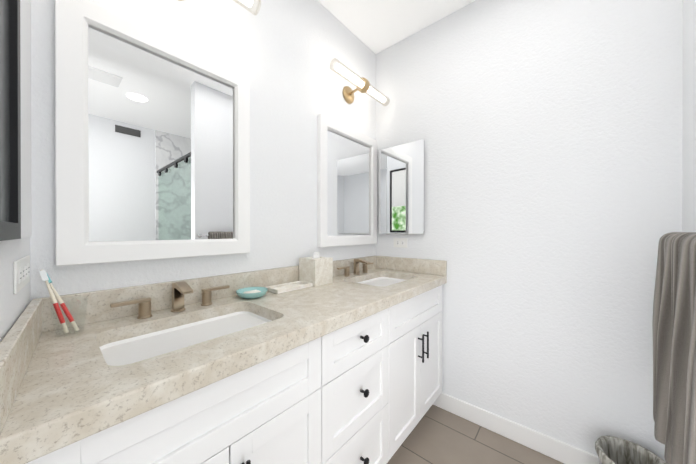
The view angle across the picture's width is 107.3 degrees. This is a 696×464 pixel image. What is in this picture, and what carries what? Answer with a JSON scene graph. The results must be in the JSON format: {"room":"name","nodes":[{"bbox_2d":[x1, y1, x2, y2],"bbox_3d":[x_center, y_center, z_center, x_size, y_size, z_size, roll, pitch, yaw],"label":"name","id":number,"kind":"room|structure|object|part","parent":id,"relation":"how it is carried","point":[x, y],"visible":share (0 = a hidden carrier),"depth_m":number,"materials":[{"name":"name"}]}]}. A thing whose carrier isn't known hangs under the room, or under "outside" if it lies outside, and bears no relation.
{"room":"bathroom","nodes":[
{"label":"bathroom","id":0,"kind":"room"},
{"bbox_2d":[0,237,30,341],"bbox_3d":[-0.598,-0.124,0.346,1.020,2.640,0.120,0,0,44],"label":"wall","id":1,"kind":"structure","parent":0,"point":[12,307],"depth_m":0.54,"materials":[{"name":"white paint"}]},
{"bbox_2d":[0,0,31,240],"bbox_3d":[-0.511,-0.470,0.359,0.774,0.968,0.020,0,0,44],"label":"medicine cabinet","id":2,"kind":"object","parent":1,"relation":"in","point":[25,89],"depth_m":0.49,"materials":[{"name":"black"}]},
{"bbox_3d":[-0.589,-0.471,0.427,0.150,0.908,0.010,0,0,44],"label":"pane","id":3,"kind":"part","parent":2,"relation":"part of","materials":[{"name":"grey mirror"}]},
{"bbox_3d":[-0.447,-0.470,0.297,0.596,0.968,0.020,0,0,44],"label":"black window frame","id":4,"kind":"part","parent":2,"relation":"part of","materials":[{"name":"black metal"}]},
{"bbox_2d":[13,255,29,293],"bbox_3d":[-0.798,0.100,0.629,0.200,0.072,0.007,0,0,44],"label":"outlet","id":5,"kind":"object","parent":1,"relation":"attached to","point":[21,273],"visible":1,"depth_m":0.59,"materials":[{"name":"white plastic"}]},
{"bbox_2d":[30,0,375,300],"bbox_3d":[-0.660,-0.126,1.144,0.120,2.640,4.390,0,0,41],"label":"wall","id":6,"kind":"structure","parent":0,"point":[281,54],"depth_m":1.30,"materials":[{"name":"white paint"}]},
{"bbox_2d":[55,0,249,265],"bbox_3d":[-0.680,-0.318,1.004,0.030,0.838,0.615,0,0,41],"label":"mirror","id":7,"kind":"object","parent":6,"relation":"attached to","point":[152,145],"visible":1,"depth_m":0.93,"materials":[{"name":"white mirror"}]},
{"bbox_3d":[-0.688,-0.318,1.010,0.010,0.706,0.483,0,0,41],"label":"glass","id":8,"kind":"part","parent":7,"relation":"part of","materials":[{"name":"silver metal"}]},
{"bbox_2d":[180,0,260,14],"bbox_3d":[-0.628,-0.984,0.950,0.178,0.122,0.580,0,0,41],"label":"sconce","id":9,"kind":"object","parent":6,"relation":"attached to","point":[248,3],"visible":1,"depth_m":1.11,"materials":[{"name":"glass"}]},
{"bbox_3d":[-0.593,-1.001,0.920,0.038,0.038,0.520,0,0,41],"label":"bulb","id":10,"kind":"part","parent":9,"relation":"part of","materials":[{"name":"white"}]},
{"bbox_3d":[-0.593,-1.001,0.920,0.064,0.064,0.580,0,0,41],"label":"glass","id":11,"kind":"part","parent":9,"relation":"part of","materials":[{"name":"white"}]},
{"bbox_2d":[317,114,376,246],"bbox_3d":[0.021,-0.318,1.824,0.030,0.824,0.620,0,0,41],"label":"mirror","id":12,"kind":"object","parent":6,"relation":"attached to","point":[346,186],"visible":1,"depth_m":1.78,"materials":[{"name":"white mirror"}]},
{"bbox_3d":[0.013,-0.318,1.831,0.010,0.692,0.488,0,0,41],"label":"glass","id":13,"kind":"part","parent":12,"relation":"part of","materials":[{"name":"silver metal"}]},
{"bbox_2d":[330,58,389,105],"bbox_3d":[0.067,-0.976,1.763,0.178,0.122,0.580,0,0,41],"label":"sconce","id":14,"kind":"object","parent":6,"relation":"attached to","point":[361,86],"visible":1,"depth_m":1.73,"materials":[{"name":"glass"}]},
{"bbox_2d":[318,0,474,53],"bbox_3d":[0.640,-1.474,0.030,3.540,0.060,4.390,0,0,41],"label":"ceiling","id":15,"kind":"structure","parent":0,"point":[376,26],"depth_m":1.71,"materials":[{"name":"white paint"}]},
{"bbox_2d":[387,405,563,463],"bbox_3d":[0.640,1.226,0.036,3.540,0.060,4.390,0,0,41],"label":"floor","id":16,"kind":"structure","parent":0,"point":[437,435],"depth_m":1.42,"materials":[{"name":"tile"}]},
{"bbox_2d":[12,280,446,463],"bbox_3d":[-0.136,0.769,1.215,0.584,0.850,1.796,0,0,41],"label":"bathroom vanity","id":17,"kind":"object","parent":16,"relation":"on","point":[345,367],"depth_m":0.83,"materials":[{"name":"white wood"}]},
{"bbox_3d":[-0.403,0.807,0.523,0.020,0.549,0.312,0,0,41],"label":"door","id":18,"kind":"part","parent":17,"relation":"part of","materials":[{"name":"white wood"}]},
{"bbox_2d":[0,268,446,463],"bbox_3d":[-0.141,0.319,1.217,0.573,0.050,1.798,0,0,41],"label":"countertop","id":19,"kind":"structure","parent":17,"relation":"on","point":[54,388],"depth_m":0.60,"materials":[{"name":"beige stone"}]},
{"bbox_2d":[39,270,88,335],"bbox_3d":[-0.823,0.199,0.744,0.095,0.190,0.096,0,0,41],"label":"toothbrush cup","id":20,"kind":"object","parent":19,"relation":"on","point":[45,277],"visible":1,"depth_m":0.73,"materials":[{"name":"plastic"}]},
{"bbox_2d":[108,280,231,319],"bbox_3d":[-0.606,0.239,0.934,0.129,0.110,0.376,0,0,41],"label":"faucet","id":21,"kind":"object","parent":19,"relation":"on","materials":[{"name":"beige metal"}]},
{"bbox_2d":[100,308,271,367],"bbox_3d":[-0.475,0.410,0.823,0.360,0.154,0.516,0,0,41],"label":"sink","id":22,"kind":"object","parent":19,"relation":"in","point":[127,349],"depth_m":0.84,"materials":[{"name":"white ceramic"}]},
{"bbox_2d":[236,287,267,298],"bbox_3d":[-0.434,0.278,1.163,0.138,0.030,0.138,0,0,41],"label":"soap dish","id":23,"kind":"object","parent":19,"relation":"on","point":[251,292],"visible":1,"depth_m":1.15,"materials":[{"name":"teal ceramic"}]},
{"bbox_2d":[266,281,312,293],"bbox_3d":[-0.300,0.283,1.324,0.108,0.020,0.223,0,0,41],"label":"tray","id":24,"kind":"object","parent":19,"relation":"on","point":[286,287],"visible":0.88,"depth_m":1.31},
{"bbox_2d":[299,252,332,286],"bbox_3d":[-0.183,0.203,1.461,0.135,0.179,0.135,0,0,41],"label":"tissue box","id":25,"kind":"object","parent":19,"relation":"on","point":[316,269],"visible":1,"depth_m":1.42,"materials":[{"name":"stone"}]},
{"bbox_2d":[336,257,371,275],"bbox_3d":[0.089,0.237,1.747,0.129,0.110,0.376,0,0,41],"label":"faucet","id":26,"kind":"object","parent":19,"relation":"on","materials":[{"name":"beige metal"}]},
{"bbox_2d":[356,276,399,287],"bbox_3d":[0.220,0.408,1.636,0.360,0.154,0.516,0,0,41],"label":"sink","id":27,"kind":"object","parent":19,"relation":"in","point":[381,280],"depth_m":1.77,"materials":[{"name":"white ceramic"}]},
{"bbox_3d":[-0.199,0.806,0.763,0.020,0.549,0.311,0,0,41],"label":"door","id":28,"kind":"part","parent":17,"relation":"part of","materials":[{"name":"white wood"}]},
{"bbox_3d":[0.044,0.665,1.047,0.020,0.269,0.432,0,0,41],"label":"drawer","id":29,"kind":"part","parent":17,"relation":"part of","materials":[{"name":"white wood"}]},
{"bbox_3d":[0.044,0.442,1.046,0.020,0.177,0.432,0,0,41],"label":"drawer","id":30,"kind":"part","parent":17,"relation":"part of","materials":[{"name":"white wood"}]},
{"bbox_3d":[0.044,0.941,1.048,0.020,0.279,0.432,0,0,41],"label":"drawer","id":31,"kind":"part","parent":17,"relation":"part of","materials":[{"name":"white wood"}]},
{"bbox_3d":[0.066,0.919,1.029,0.036,0.031,0.031,0,0,41],"label":"knob","id":32,"kind":"part","parent":17,"relation":"part of","materials":[{"name":"black metal"}]},
{"bbox_3d":[0.066,0.644,1.029,0.036,0.031,0.031,0,0,41],"label":"knob","id":33,"kind":"part","parent":17,"relation":"part of","materials":[{"name":"black metal"}]},
{"bbox_3d":[0.066,0.426,1.028,0.036,0.031,0.031,0,0,41],"label":"knob","id":34,"kind":"part","parent":17,"relation":"part of","materials":[{"name":"black metal"}]},
{"bbox_3d":[0.297,0.805,1.342,0.020,0.549,0.338,0,0,41],"label":"door","id":35,"kind":"part","parent":17,"relation":"part of","materials":[{"name":"white wood"}]},
{"bbox_3d":[0.408,0.648,1.429,0.036,0.150,0.011,0,0,41],"label":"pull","id":36,"kind":"part","parent":17,"relation":"part of","materials":[{"name":"black metal"}]},
{"bbox_3d":[0.449,0.648,1.478,0.036,0.150,0.011,0,0,41],"label":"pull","id":37,"kind":"part","parent":17,"relation":"part of","materials":[{"name":"black metal"}]},
{"bbox_3d":[0.518,0.804,1.602,0.020,0.549,0.340,0,0,41],"label":"door","id":38,"kind":"part","parent":17,"relation":"part of","materials":[{"name":"white wood"}]},
{"bbox_2d":[595,435,667,463],"bbox_3d":[1.177,1.061,1.057,0.228,0.266,0.225,0,0,41],"label":"trash bin","id":39,"kind":"object","parent":16,"relation":"on","point":[612,450],"visible":1,"depth_m":1.13,"materials":[{"name":"silver metal"}]},
{"bbox_2d":[376,0,682,461],"bbox_3d":[0.888,-0.127,1.589,1.655,2.640,0.100,0,0,41],"label":"wall","id":40,"kind":"structure","parent":0,"point":[550,132],"depth_m":1.37,"materials":[{"name":"white paint"}]},
{"bbox_2d":[394,238,406,247],"bbox_3d":[0.396,0.082,1.939,0.115,0.072,0.007,0,0,41],"label":"outlet","id":41,"kind":"object","parent":40,"relation":"attached to","point":[400,242],"visible":1,"depth_m":1.94,"materials":[{"name":"white plastic"}]},
{"bbox_2d":[379,139,424,233],"bbox_3d":[0.397,-0.319,1.924,0.375,0.665,0.028,0,0,41],"label":"mirror","id":42,"kind":"object","parent":40,"relation":"attached to","point":[402,189],"visible":0.94,"depth_m":1.90,"materials":[{"name":"silver metal"}]},
{"bbox_2d":[433,393,598,463],"bbox_3d":[0.992,1.141,1.429,1.085,0.105,0.013,0,0,41],"label":"baseboard","id":43,"kind":"structure","parent":40,"relation":"attached to","point":[555,449],"depth_m":1.45,"materials":[{"name":"white wood"}]},
{"bbox_2d":[682,0,695,231],"bbox_3d":[1.180,-0.125,0.735,0.100,2.640,0.819,0,0,41],"label":"wall","id":44,"kind":"structure","parent":0,"point":[689,134],"depth_m":1.02,"materials":[{"name":"white paint"}]},
{"bbox_3d":[1.052,0.037,0.727,0.083,0.044,0.600,0,0,41],"label":"towel rail","id":45,"kind":"object","parent":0,"visible":0},
{"bbox_2d":[652,232,695,463],"bbox_3d":[1.012,0.347,0.759,0.108,0.693,0.442,0,0,41],"label":"hanging towel","id":46,"kind":"object","parent":45,"relation":"hanging from","point":[674,358],"visible":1,"depth_m":0.73,"materials":[{"name":"grey fabric"}]}
]}

